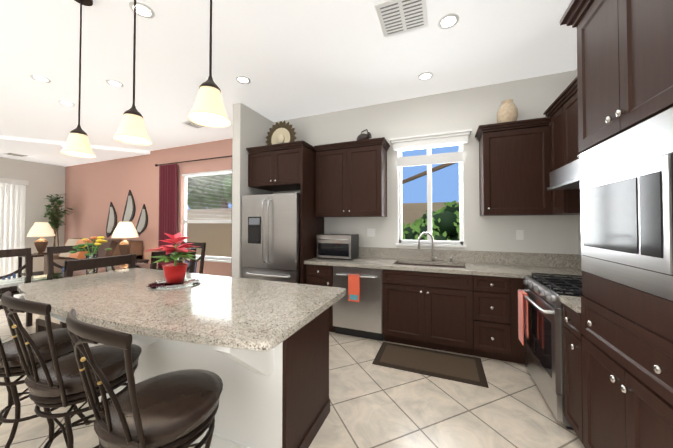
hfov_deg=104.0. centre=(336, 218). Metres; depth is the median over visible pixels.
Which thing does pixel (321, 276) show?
base cabinet
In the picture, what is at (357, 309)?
dishwasher
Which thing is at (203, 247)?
dining chair
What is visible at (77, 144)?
pendant light
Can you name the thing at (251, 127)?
wall
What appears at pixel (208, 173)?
window blinds
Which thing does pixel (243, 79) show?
recessed light
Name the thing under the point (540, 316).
range
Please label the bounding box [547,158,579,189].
range hood
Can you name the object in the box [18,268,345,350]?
island countertop
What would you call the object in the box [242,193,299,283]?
fridge
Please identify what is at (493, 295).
base cabinet
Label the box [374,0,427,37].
ceiling vent
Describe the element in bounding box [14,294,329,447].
kitchen island
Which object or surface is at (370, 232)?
electrical outlet plate
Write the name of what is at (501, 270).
countertop
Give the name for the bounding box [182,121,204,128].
ceiling vent
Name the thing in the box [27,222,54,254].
table lamp
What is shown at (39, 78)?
recessed light
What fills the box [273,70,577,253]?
wall
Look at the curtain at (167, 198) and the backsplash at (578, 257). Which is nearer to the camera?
the backsplash at (578, 257)
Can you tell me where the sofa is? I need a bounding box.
[44,238,142,273]
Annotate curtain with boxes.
[158,163,176,264]
[231,236,231,276]
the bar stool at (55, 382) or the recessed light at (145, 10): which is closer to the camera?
the bar stool at (55, 382)
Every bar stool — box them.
[0,328,90,447]
[1,291,141,447]
[66,308,222,447]
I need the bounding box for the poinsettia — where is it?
[145,232,200,289]
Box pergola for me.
[402,163,454,183]
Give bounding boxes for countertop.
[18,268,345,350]
[304,255,581,278]
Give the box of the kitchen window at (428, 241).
[396,144,466,247]
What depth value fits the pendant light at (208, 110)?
1.28 m
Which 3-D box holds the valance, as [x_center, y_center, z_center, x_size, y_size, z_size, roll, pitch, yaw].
[1.205,-0.900,3.437,1.000,0.375,0.138,0,-1,22]
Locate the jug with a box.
[356,129,371,139]
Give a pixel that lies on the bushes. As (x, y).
(446, 223)
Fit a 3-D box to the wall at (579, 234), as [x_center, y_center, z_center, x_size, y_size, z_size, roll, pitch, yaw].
[1.520,-0.154,-0.133,0.150,3.120,6.500,0,-1,22]
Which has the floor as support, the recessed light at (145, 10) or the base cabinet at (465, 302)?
the base cabinet at (465, 302)
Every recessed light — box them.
[30,75,50,82]
[58,100,74,105]
[106,79,123,86]
[129,1,154,18]
[236,76,250,83]
[418,72,432,79]
[438,13,458,28]
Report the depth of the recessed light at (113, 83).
3.21 m
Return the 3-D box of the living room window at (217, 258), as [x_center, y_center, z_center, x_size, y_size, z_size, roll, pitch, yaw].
[-2.744,-0.058,5.566,1.530,1.875,0.150,0,-1,22]
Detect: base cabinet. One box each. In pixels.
[304,263,334,331]
[382,271,475,355]
[476,275,511,361]
[512,279,525,364]
[560,295,583,443]
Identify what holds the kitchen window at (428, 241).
in the wall at (474, 108)
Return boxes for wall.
[0,157,65,272]
[64,138,232,276]
[232,102,272,277]
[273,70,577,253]
[576,69,580,254]
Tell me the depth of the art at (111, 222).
6.72 m
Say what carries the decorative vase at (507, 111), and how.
on the upper cabinet at (520, 161)
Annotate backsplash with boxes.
[359,247,575,266]
[576,255,581,270]
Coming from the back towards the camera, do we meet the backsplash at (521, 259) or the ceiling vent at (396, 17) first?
the backsplash at (521, 259)
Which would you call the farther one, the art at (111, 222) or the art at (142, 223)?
the art at (111, 222)
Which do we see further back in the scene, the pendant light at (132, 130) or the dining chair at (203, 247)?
the dining chair at (203, 247)
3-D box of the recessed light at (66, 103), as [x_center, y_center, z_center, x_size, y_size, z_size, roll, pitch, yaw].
[-3.842,-1.644,3.745,0.170,0.005,0.170,0,-1,22]
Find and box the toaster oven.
[317,234,358,259]
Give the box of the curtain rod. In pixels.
[155,155,231,166]
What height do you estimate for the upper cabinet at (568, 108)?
0.640 m
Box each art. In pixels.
[106,202,116,237]
[122,190,135,221]
[136,204,147,234]
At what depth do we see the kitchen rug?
2.62 m
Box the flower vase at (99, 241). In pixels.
[69,236,111,272]
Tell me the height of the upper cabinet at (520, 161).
0.955 m
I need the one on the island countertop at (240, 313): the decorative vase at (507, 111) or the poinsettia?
the poinsettia
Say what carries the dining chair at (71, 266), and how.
on the floor
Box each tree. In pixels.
[44,193,72,246]
[187,173,231,208]
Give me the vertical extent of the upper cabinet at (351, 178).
1.000 m
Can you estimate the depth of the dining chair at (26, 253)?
3.58 m
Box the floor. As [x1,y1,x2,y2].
[0,278,584,447]
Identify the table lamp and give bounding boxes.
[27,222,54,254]
[111,222,138,254]
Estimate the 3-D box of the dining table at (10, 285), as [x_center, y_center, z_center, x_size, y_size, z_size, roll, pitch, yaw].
[-3.226,1.084,3.276,0.900,0.762,1.900,0,-1,22]
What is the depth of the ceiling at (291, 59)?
2.71 m
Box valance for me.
[389,129,471,166]
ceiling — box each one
[0,0,576,150]
[0,135,149,166]
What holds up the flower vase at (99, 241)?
on the dining table at (10, 285)
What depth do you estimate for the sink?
3.31 m
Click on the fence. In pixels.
(215, 238)
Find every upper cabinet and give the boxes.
[314,137,389,216]
[479,121,550,215]
[547,105,580,214]
[559,85,582,165]
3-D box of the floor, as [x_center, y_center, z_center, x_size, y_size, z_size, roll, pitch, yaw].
[-3.810,1.507,2.210,11.910,0.120,7.300,0,-1,22]
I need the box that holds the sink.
[412,263,463,266]
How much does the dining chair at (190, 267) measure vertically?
1.069 m
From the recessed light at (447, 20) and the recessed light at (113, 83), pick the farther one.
the recessed light at (113, 83)
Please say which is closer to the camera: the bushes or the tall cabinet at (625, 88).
the tall cabinet at (625, 88)
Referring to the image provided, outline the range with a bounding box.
[518,273,583,429]
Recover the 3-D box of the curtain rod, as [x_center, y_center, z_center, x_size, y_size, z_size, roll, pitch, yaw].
[-2.992,-1.236,5.573,2.520,0.060,0.060,0,-1,22]
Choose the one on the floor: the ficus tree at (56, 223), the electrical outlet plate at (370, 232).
the ficus tree at (56, 223)
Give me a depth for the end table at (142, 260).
5.61 m
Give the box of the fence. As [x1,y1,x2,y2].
[187,202,458,256]
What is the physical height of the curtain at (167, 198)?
2.680 m
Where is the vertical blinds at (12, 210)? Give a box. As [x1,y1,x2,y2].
[0,178,28,278]
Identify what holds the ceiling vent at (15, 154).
in the ceiling at (41, 151)
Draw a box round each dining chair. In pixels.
[0,248,45,330]
[36,254,135,331]
[47,245,97,273]
[150,248,195,272]
[179,242,205,273]
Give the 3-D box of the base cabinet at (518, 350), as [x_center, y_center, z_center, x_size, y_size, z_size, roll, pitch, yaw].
[1.905,1.020,2.857,0.144,0.874,0.627,0,-1,22]
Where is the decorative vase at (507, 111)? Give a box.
[497,99,517,122]
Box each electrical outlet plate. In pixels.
[367,228,374,236]
[516,230,523,239]
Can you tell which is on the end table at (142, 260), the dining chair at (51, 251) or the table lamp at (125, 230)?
the table lamp at (125, 230)
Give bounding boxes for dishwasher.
[333,266,383,340]
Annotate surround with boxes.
[246,140,323,283]
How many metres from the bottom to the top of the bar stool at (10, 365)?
1.066 m
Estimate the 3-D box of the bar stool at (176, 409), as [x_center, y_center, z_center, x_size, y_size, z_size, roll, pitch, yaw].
[-0.811,0.902,1.183,0.530,1.066,0.566,-1,-1,30]
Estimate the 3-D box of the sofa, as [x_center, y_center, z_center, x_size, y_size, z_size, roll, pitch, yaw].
[-5.739,0.996,6.198,2.150,1.040,0.870,0,-1,22]
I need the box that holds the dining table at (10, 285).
[0,263,162,298]
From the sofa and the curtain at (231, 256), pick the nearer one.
the curtain at (231, 256)
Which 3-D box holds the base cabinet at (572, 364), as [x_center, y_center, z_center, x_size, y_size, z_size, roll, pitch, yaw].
[1.773,0.903,1.562,0.658,1.065,0.255,0,-1,22]
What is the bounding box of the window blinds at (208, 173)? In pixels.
[182,169,231,220]
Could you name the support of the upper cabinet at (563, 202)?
attached to the wall at (579, 234)
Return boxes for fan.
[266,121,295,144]
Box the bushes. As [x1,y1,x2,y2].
[402,201,459,240]
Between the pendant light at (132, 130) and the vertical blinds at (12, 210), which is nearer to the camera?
the pendant light at (132, 130)
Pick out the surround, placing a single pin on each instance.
(289, 166)
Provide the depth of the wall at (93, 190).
6.40 m
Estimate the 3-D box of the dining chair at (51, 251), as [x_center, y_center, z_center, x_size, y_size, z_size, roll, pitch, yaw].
[-3.857,0.947,3.997,0.570,1.069,0.588,0,-1,22]
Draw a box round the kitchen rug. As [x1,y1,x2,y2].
[372,342,488,387]
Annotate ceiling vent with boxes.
[4,152,27,156]
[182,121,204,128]
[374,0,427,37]
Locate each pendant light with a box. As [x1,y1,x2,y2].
[59,0,95,157]
[112,0,152,145]
[187,0,230,127]
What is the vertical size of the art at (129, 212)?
0.957 m
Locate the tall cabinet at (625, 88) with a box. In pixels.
[560,0,672,447]
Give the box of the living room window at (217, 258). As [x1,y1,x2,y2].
[178,172,231,262]
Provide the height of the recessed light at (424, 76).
0.005 m
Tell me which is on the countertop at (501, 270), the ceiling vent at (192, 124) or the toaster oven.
the toaster oven
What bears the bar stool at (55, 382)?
on the floor
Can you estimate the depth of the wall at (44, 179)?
7.09 m
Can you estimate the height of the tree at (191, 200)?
5.187 m
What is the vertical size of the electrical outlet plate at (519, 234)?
0.116 m
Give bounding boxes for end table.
[18,253,59,277]
[136,259,148,262]
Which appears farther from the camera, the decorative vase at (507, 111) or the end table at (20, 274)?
the end table at (20, 274)
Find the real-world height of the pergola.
3.134 m
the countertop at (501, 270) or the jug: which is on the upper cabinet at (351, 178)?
the jug
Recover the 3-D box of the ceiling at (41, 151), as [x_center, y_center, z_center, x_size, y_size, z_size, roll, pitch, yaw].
[-6.962,-1.617,4.888,3.800,0.120,4.500,0,-1,22]

